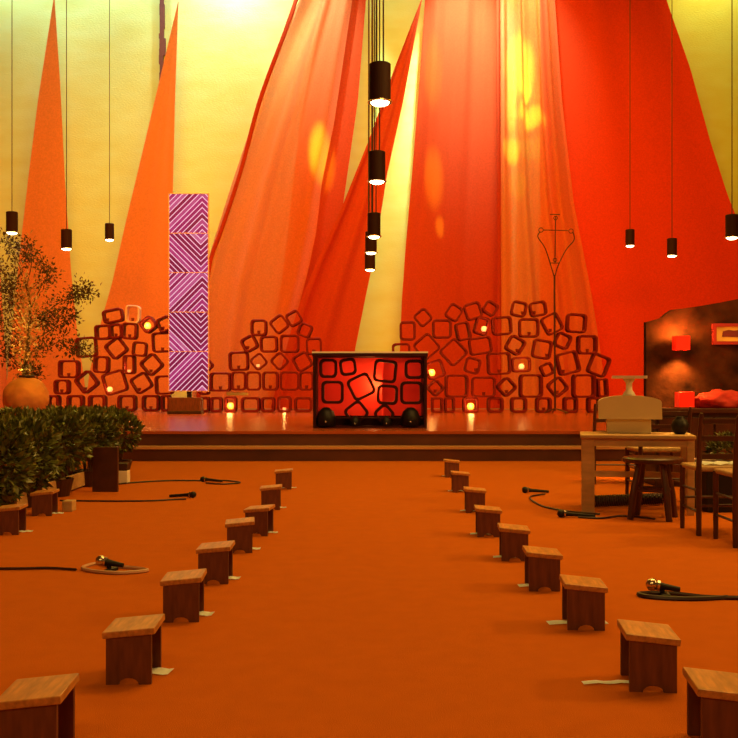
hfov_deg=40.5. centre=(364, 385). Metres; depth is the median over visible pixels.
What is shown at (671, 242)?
pendant lamp
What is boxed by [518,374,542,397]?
block
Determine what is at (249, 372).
block
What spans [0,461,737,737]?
floor
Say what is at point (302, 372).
block
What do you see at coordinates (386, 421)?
spotlight
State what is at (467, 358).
block
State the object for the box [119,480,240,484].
microphone cable
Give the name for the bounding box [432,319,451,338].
block
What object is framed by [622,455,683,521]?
round stool
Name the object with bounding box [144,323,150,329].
candle lamp
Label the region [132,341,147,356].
block
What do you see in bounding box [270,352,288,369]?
block
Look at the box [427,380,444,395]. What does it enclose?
block
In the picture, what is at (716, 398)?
cloth
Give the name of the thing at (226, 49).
wall
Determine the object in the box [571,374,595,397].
block
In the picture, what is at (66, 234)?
pendant lamp
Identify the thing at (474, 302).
block
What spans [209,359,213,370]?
block
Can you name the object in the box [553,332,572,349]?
block
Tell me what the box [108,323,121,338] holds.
block
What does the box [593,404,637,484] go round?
chair
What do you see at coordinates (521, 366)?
candle lamp
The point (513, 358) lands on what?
block
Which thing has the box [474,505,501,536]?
stool
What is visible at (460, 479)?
stool
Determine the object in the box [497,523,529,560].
stool
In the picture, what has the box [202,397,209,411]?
block
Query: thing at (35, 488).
pot
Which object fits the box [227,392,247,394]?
plank
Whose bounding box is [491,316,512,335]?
block
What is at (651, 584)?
grille
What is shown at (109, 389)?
candle lamp
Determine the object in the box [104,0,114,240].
pendant lamp
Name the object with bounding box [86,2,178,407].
hanging cloth
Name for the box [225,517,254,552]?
stool
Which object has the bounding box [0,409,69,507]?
shrub
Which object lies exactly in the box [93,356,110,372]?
block
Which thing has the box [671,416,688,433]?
vase
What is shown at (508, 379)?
block
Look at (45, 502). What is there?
stool
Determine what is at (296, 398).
block
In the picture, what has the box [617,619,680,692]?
stool
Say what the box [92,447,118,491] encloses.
board
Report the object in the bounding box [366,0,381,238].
pendant lamp
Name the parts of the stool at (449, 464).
seat, panel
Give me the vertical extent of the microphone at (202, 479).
0.060 m
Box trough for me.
[8,471,84,504]
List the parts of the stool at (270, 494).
panel, seat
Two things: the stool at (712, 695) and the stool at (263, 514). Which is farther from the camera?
the stool at (263, 514)
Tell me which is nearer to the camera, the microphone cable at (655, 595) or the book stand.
the microphone cable at (655, 595)
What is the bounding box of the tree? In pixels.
[0,228,108,380]
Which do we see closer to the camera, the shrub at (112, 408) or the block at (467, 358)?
the shrub at (112, 408)
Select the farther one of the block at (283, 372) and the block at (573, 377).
the block at (283, 372)
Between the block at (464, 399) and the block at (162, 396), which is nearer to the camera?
the block at (464, 399)
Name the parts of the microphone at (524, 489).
handle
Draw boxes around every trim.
[119,445,625,448]
[159,0,165,79]
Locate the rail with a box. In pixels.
[316,417,423,418]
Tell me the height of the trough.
0.155 m
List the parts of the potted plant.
pot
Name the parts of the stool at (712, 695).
panel, seat, panel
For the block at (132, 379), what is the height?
0.539 m
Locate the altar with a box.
[312,351,427,427]
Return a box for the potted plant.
[702,430,734,460]
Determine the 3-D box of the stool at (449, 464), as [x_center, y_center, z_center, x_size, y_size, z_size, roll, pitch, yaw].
[0.956,0.905,11.024,0.176,0.190,0.215,0,0,2]
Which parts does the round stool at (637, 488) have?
leg, leg, seat, leg, leg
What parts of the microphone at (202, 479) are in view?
handle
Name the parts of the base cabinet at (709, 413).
door, door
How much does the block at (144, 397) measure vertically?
0.397 m
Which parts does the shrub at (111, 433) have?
stem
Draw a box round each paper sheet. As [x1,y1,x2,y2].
[152,667,173,674]
[199,611,213,615]
[229,576,240,579]
[546,620,608,624]
[582,680,628,683]
[702,461,732,464]
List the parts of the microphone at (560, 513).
handle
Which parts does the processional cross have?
curved arm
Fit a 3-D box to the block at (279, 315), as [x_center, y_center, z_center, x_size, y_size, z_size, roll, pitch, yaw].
[-2.004,-1.445,23.420,0.455,0.455,0.260,0,0,-1]
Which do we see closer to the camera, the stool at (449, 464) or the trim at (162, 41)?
the stool at (449, 464)
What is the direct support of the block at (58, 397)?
on the stage
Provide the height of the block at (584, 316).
0.458 m
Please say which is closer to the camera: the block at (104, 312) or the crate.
the crate
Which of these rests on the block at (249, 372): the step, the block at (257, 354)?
the block at (257, 354)
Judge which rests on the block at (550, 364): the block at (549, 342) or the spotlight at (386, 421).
the block at (549, 342)
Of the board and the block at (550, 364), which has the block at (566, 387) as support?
the block at (550, 364)
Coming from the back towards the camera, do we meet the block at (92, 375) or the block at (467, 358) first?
the block at (92, 375)
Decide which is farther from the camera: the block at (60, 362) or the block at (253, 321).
the block at (60, 362)
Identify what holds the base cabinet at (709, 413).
on the floor
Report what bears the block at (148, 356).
on the block at (132, 379)
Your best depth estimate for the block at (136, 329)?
24.14 m
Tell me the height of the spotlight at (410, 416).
0.273 m
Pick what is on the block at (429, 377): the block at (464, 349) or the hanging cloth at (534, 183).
the block at (464, 349)
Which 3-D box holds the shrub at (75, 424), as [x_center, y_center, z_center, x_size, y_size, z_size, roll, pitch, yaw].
[-2.805,0.588,9.097,0.758,0.823,0.728,0,0,0]
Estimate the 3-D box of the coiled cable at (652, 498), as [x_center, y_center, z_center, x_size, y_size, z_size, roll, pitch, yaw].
[2.197,0.944,8.303,0.732,0.101,0.092,0,0,-18]
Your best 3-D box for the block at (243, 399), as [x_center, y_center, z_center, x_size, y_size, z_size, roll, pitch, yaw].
[-2.679,0.436,23.450,0.443,0.358,0.300,0,0,0]
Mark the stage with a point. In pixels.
(531, 421)
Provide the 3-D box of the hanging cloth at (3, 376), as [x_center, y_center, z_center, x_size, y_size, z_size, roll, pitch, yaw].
[-11.339,-6.184,26.948,3.436,13.559,0.042,0,0,0]
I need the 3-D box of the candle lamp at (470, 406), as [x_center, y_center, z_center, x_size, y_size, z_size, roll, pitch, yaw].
[2.417,0.472,22.900,0.170,0.174,0.170,0,0,0]
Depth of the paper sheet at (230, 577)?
5.19 m
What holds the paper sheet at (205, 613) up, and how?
on the floor
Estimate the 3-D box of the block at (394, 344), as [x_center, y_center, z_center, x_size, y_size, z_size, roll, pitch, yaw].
[0.832,-0.775,22.952,0.423,0.423,0.260,0,0,4]
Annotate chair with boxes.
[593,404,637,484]
[625,407,691,493]
[680,413,735,535]
[713,415,737,547]
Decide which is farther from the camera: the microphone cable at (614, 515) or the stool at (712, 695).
the microphone cable at (614, 515)
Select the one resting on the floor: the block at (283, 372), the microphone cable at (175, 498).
the microphone cable at (175, 498)
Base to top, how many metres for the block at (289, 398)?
0.381 m
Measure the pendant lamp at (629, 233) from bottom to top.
11.030 m
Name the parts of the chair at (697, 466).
leg, post, straw seat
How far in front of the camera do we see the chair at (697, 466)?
6.67 m
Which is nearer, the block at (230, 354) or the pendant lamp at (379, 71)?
the pendant lamp at (379, 71)
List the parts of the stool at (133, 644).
panel, seat, panel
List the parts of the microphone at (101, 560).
handle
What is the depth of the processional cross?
22.29 m
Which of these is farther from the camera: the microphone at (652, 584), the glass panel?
the glass panel
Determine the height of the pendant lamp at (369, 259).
12.036 m
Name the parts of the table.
leg, leg, rail, leg, leg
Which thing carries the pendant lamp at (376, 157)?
hanging from the ceiling
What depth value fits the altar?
15.13 m
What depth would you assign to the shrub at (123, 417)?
11.23 m
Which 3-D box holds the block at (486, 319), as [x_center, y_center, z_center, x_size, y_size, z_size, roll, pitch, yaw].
[2.679,-1.379,22.988,0.378,0.447,0.260,0,0,-4]
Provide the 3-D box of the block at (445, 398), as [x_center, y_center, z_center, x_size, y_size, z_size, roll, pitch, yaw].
[1.938,0.433,22.950,0.239,0.363,0.300,0,0,0]
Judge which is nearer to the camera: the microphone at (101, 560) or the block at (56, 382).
the microphone at (101, 560)
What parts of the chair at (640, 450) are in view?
leg, post, straw seat, leg, post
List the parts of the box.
box lid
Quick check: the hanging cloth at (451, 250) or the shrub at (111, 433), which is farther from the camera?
the hanging cloth at (451, 250)
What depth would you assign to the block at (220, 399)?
23.30 m
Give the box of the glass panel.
[167,193,208,413]
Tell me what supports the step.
attached to the stage
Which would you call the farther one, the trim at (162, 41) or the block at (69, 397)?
the trim at (162, 41)
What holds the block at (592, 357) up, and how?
on the block at (605, 380)
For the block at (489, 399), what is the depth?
22.80 m
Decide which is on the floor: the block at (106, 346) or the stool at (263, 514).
the stool at (263, 514)
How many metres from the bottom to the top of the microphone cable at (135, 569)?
0.021 m
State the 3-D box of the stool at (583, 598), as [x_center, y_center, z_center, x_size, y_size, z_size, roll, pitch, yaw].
[0.914,0.905,4.193,0.176,0.190,0.215,0,0,5]
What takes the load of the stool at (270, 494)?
on the floor
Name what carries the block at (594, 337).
on the block at (592, 357)
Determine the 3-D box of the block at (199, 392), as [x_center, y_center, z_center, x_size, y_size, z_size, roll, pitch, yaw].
[-3.763,-0.012,23.450,0.256,0.443,0.260,0,0,0]
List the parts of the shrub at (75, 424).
stem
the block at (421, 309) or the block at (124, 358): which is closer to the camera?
the block at (421, 309)
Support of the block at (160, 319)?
on the block at (154, 334)
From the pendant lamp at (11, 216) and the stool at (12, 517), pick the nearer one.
the stool at (12, 517)
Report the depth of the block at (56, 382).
24.16 m
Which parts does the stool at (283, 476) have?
seat, panel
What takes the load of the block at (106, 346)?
on the block at (124, 358)
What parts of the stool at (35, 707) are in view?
panel, seat, panel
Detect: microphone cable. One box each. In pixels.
[0,567,76,570]
[60,498,185,501]
[81,562,148,574]
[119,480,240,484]
[529,493,599,514]
[578,515,655,519]
[636,591,737,600]
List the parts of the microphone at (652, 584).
handle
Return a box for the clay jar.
[3,375,48,415]
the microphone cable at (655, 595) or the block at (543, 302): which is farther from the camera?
the block at (543, 302)
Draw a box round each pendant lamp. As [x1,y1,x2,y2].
[5,211,18,234]
[60,0,72,250]
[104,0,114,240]
[364,0,375,270]
[364,0,377,254]
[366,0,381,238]
[367,0,386,184]
[367,0,392,106]
[625,229,634,246]
[666,238,677,256]
[724,0,737,239]
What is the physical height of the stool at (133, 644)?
0.190 m
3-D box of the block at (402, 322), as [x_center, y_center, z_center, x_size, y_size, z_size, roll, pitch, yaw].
[0.980,-1.265,22.961,0.366,0.439,0.260,0,0,0]
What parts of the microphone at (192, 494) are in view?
handle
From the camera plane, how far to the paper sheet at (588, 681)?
3.36 m
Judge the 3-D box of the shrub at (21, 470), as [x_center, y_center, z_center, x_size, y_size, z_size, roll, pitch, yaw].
[-2.901,0.584,7.692,0.789,0.831,0.820,0,0,0]
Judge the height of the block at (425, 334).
0.618 m
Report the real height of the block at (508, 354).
0.531 m
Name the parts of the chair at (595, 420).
post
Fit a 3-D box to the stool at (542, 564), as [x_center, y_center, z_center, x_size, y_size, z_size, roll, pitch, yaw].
[0.880,0.905,4.973,0.176,0.190,0.215,0,0,3]
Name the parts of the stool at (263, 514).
panel, seat, panel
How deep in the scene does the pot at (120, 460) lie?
11.28 m
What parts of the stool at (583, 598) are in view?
panel, seat, panel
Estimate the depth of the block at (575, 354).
22.84 m
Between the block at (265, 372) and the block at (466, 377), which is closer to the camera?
the block at (466, 377)
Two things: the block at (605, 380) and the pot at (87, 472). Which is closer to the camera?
the pot at (87, 472)
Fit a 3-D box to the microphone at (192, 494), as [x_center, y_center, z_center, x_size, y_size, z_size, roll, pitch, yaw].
[-1.629,0.970,8.945,0.250,0.060,0.060,0,0,10]
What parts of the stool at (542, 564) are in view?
panel, seat, panel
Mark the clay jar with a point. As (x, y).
(25, 390)
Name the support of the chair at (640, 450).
on the floor
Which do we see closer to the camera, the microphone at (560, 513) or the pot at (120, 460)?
the microphone at (560, 513)
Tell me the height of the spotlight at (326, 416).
0.273 m
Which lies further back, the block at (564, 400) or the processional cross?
the block at (564, 400)
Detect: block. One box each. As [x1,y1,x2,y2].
[49,395,61,408]
[53,380,70,393]
[58,360,80,377]
[66,395,84,406]
[74,370,99,393]
[75,336,98,357]
[88,395,107,407]
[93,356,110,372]
[94,324,110,339]
[101,369,128,395]
[102,308,124,323]
[104,338,128,359]
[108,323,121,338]
[117,395,137,410]
[122,323,138,339]
[122,355,136,373]
[125,305,140,323]
[130,372,153,393]
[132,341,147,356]
[139,316,157,333]
[139,353,163,375]
[142,395,160,410]
[151,332,167,352]
[154,375,174,394]
[156,315,167,332]
[161,395,171,410]
[198,390,210,394]
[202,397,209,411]
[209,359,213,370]
[209,372,231,391]
[210,397,222,411]
[224,396,237,411]
[228,351,249,370]
[231,371,245,390]
[240,335,258,352]
[241,397,260,411]
[246,371,260,390]
[250,319,267,335]
[250,353,267,369]
[259,336,278,352]
[261,397,275,411]
[262,371,278,390]
[269,314,288,333]
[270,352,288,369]
[277,396,291,411]
[280,335,299,352]
[280,371,298,390]
[285,310,302,326]
[292,351,312,371]
[294,397,312,411]
[296,322,312,337]
[299,371,312,390]
[306,337,321,354]
[392,343,409,350]
[400,321,415,340]
[413,333,439,359]
[414,308,431,326]
[427,359,445,379]
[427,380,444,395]
[431,397,442,412]
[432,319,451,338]
[439,338,467,365]
[444,375,468,396]
[444,397,454,412]
[445,303,462,321]
[454,321,471,340]
[462,397,478,412]
[463,301,482,320]
[463,357,481,373]
[468,336,492,355]
[471,377,495,396]
[473,316,490,335]
[482,300,498,316]
[486,352,511,374]
[486,397,503,412]
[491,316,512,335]
[496,377,516,396]
[504,335,525,355]
[510,300,527,317]
[510,397,526,412]
[511,357,530,372]
[518,318,538,337]
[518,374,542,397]
[528,300,547,317]
[531,339,552,359]
[535,397,551,412]
[539,362,553,376]
[540,312,563,335]
[546,377,568,396]
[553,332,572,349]
[556,350,580,375]
[562,397,577,412]
[565,313,586,333]
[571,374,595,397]
[576,335,597,354]
[586,353,610,377]
[586,397,600,412]
[596,378,608,397]
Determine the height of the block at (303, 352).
0.481 m
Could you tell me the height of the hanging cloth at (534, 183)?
13.246 m
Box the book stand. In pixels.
[611,376,646,395]
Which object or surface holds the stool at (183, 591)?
on the floor
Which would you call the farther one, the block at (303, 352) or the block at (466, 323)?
the block at (303, 352)
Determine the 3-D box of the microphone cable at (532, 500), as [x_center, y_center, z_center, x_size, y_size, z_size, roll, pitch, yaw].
[1.589,0.991,8.442,0.304,0.016,1.455,0,0,-7]
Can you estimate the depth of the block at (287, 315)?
23.36 m
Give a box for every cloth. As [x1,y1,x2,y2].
[0,275,6,407]
[7,0,86,407]
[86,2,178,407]
[192,0,351,408]
[271,0,421,408]
[300,0,365,300]
[400,0,499,407]
[496,0,603,408]
[555,0,737,396]
[694,389,737,407]
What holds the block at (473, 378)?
on the block at (464, 399)
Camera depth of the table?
7.84 m
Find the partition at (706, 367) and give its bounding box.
[644,299,737,406]
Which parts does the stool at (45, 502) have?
panel, seat, panel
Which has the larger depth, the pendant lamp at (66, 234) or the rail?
the pendant lamp at (66, 234)
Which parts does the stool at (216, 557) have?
panel, seat, panel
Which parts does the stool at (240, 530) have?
panel, seat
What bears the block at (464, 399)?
on the stage
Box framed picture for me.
[712,323,737,344]
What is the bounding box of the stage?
[39,408,605,444]
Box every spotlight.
[317,407,335,425]
[350,416,359,425]
[381,416,390,425]
[401,407,419,425]
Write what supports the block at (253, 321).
on the block at (244, 339)
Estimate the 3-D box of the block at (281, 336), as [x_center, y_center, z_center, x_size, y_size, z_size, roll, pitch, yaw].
[-1.771,-0.990,23.496,0.449,0.424,0.260,0,0,0]
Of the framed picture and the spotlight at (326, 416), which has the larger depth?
the spotlight at (326, 416)
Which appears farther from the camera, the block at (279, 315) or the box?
the block at (279, 315)
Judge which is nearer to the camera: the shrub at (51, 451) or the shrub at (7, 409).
the shrub at (51, 451)
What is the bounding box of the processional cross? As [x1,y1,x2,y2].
[537,214,574,412]
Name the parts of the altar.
panel, panel, board, panel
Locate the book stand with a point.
(628, 380)
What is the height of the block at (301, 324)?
0.375 m
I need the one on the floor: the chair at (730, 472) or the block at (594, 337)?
the chair at (730, 472)
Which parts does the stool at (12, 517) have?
panel, seat, panel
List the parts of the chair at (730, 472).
leg, straw seat, post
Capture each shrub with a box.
[0,405,49,426]
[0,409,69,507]
[0,412,42,505]
[33,407,98,496]
[34,403,91,470]
[61,405,123,486]
[83,404,124,465]
[92,408,145,467]
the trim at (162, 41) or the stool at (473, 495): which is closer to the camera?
the stool at (473, 495)
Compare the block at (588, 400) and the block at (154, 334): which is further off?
the block at (154, 334)
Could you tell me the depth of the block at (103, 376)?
24.18 m
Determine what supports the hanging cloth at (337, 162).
hanging from the ceiling
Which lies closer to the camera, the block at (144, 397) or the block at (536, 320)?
the block at (536, 320)
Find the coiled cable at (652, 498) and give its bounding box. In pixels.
[595,493,663,506]
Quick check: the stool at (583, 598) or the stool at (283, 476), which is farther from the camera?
the stool at (283, 476)
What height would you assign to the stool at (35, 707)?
0.190 m
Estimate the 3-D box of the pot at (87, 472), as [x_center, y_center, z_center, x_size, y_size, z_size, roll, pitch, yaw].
[-2.770,0.920,10.000,0.320,0.160,0.320,0,0,0]
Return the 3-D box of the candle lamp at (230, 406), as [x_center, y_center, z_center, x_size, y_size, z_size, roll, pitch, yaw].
[-3.146,0.472,23.400,0.170,0.174,0.170,0,0,0]
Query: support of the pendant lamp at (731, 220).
hanging from the ceiling
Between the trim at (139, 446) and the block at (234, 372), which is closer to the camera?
the trim at (139, 446)
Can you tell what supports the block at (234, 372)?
on the plank
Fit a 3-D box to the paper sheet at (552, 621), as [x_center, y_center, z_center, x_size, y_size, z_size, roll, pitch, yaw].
[0.894,0.995,4.213,0.250,0.004,0.065,0,0,-2]
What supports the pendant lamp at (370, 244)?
hanging from the ceiling
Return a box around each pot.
[13,486,41,507]
[47,477,73,496]
[72,469,91,486]
[119,459,131,467]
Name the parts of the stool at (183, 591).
panel, seat, panel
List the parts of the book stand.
stem, plate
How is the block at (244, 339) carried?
on the block at (230, 354)
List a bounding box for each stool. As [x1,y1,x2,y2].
[0,503,27,534]
[0,673,79,737]
[30,489,59,515]
[102,614,164,684]
[160,568,206,622]
[196,540,234,583]
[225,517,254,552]
[243,504,274,535]
[260,484,281,509]
[274,468,292,489]
[443,459,459,477]
[450,470,469,492]
[463,486,486,512]
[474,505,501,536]
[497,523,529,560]
[522,545,562,590]
[559,574,607,630]
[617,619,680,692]
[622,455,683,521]
[682,667,737,737]
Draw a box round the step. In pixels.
[67,449,633,460]
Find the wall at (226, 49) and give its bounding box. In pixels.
[0,0,737,396]
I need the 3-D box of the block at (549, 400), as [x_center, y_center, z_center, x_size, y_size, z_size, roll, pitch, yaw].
[4.093,0.433,22.950,0.353,0.363,0.300,0,0,0]
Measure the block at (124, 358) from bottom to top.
0.465 m
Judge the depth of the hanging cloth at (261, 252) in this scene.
26.39 m
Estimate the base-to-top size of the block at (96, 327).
0.373 m
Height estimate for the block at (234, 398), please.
0.369 m
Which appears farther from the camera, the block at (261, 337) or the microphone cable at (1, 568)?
the block at (261, 337)
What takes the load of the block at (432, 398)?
on the stage
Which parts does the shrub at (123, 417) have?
stem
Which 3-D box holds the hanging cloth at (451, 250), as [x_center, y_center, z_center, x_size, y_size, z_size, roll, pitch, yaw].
[2.284,-6.123,26.710,2.801,13.439,0.182,0,0,0]
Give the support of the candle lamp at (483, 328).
in the block at (486, 319)
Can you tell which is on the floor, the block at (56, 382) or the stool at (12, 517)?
the stool at (12, 517)
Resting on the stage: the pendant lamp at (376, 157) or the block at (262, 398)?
the block at (262, 398)
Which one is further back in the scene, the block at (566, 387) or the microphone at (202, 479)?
the block at (566, 387)
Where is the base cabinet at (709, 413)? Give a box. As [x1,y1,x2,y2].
[643,407,737,486]
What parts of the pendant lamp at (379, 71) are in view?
bulb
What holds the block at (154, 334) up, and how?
on the block at (148, 356)
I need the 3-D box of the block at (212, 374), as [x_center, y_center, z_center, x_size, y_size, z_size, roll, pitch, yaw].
[-3.378,-0.093,23.409,0.499,0.449,0.260,0,0,3]
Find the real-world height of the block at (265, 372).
0.449 m
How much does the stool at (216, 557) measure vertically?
0.190 m
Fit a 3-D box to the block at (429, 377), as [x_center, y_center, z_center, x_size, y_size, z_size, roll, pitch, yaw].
[1.607,-0.376,22.987,0.478,0.478,0.260,0,0,-3]
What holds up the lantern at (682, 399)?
on the base cabinet at (709, 413)
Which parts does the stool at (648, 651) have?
panel, seat, panel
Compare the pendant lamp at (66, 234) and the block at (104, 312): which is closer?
the pendant lamp at (66, 234)
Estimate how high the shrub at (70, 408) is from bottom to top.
0.818 m
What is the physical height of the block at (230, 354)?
0.459 m
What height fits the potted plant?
0.257 m
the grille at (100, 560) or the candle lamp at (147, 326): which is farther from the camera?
the candle lamp at (147, 326)
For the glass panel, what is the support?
on the stage
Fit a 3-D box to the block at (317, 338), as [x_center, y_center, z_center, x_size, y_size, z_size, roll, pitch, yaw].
[-1.200,-0.932,23.499,0.382,0.406,0.260,0,0,-4]
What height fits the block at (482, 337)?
0.453 m
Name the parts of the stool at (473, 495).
seat, panel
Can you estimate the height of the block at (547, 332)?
0.531 m
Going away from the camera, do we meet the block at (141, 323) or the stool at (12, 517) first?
the stool at (12, 517)
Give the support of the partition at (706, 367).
on the floor
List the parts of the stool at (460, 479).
seat, panel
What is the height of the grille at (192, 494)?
0.060 m
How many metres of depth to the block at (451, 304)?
22.84 m
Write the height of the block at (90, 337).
0.517 m
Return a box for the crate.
[62,499,75,511]
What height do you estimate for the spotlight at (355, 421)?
0.146 m
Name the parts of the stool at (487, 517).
seat, panel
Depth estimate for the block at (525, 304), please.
22.86 m
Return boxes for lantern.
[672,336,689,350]
[674,392,695,407]
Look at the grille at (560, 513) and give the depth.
7.58 m
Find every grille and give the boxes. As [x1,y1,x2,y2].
[95,555,104,565]
[190,491,195,497]
[557,510,563,516]
[646,578,656,590]
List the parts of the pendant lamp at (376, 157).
bulb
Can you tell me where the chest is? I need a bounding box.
[695,458,731,511]
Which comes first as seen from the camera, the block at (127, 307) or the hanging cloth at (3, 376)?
the block at (127, 307)
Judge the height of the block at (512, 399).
0.363 m
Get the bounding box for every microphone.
[95,555,123,570]
[169,491,195,497]
[200,476,222,481]
[522,487,548,492]
[557,510,594,516]
[646,578,679,595]
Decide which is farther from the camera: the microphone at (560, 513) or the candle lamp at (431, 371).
the candle lamp at (431, 371)
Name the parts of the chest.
lid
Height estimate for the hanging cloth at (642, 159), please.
13.463 m
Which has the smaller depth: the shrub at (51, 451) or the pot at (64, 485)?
the shrub at (51, 451)
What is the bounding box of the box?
[119,463,129,482]
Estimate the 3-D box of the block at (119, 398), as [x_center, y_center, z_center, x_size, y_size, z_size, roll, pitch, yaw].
[-5.772,0.417,24.300,0.435,0.397,0.300,0,0,0]
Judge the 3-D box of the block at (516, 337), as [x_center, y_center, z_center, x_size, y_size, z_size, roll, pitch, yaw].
[3.443,-0.935,22.956,0.470,0.470,0.260,0,0,-2]
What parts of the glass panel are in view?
moulding, glass pane, glass pane, glass pane, glass pane, glass pane, support post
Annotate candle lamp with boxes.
[107,387,112,392]
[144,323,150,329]
[227,402,233,409]
[429,369,434,376]
[467,403,473,409]
[481,326,486,332]
[518,364,523,369]
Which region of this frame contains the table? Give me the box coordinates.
[580,431,695,515]
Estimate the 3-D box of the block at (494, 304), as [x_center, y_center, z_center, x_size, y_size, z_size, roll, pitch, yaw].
[2.873,-1.778,22.940,0.371,0.367,0.260,0,0,0]
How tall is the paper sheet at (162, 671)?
0.004 m
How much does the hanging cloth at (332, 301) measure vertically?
10.697 m
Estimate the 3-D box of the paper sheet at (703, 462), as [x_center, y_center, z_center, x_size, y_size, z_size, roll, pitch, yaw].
[2.425,0.526,6.850,0.270,0.012,0.220,0,0,0]
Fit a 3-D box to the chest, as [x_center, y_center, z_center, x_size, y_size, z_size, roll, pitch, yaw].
[3.080,0.800,8.125,0.800,0.400,0.490,0,0,0]
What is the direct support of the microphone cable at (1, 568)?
on the floor
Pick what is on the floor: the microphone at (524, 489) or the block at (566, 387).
the microphone at (524, 489)
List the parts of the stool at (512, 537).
panel, seat, panel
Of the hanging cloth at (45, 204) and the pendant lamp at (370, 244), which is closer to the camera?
the pendant lamp at (370, 244)
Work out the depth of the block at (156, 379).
24.17 m

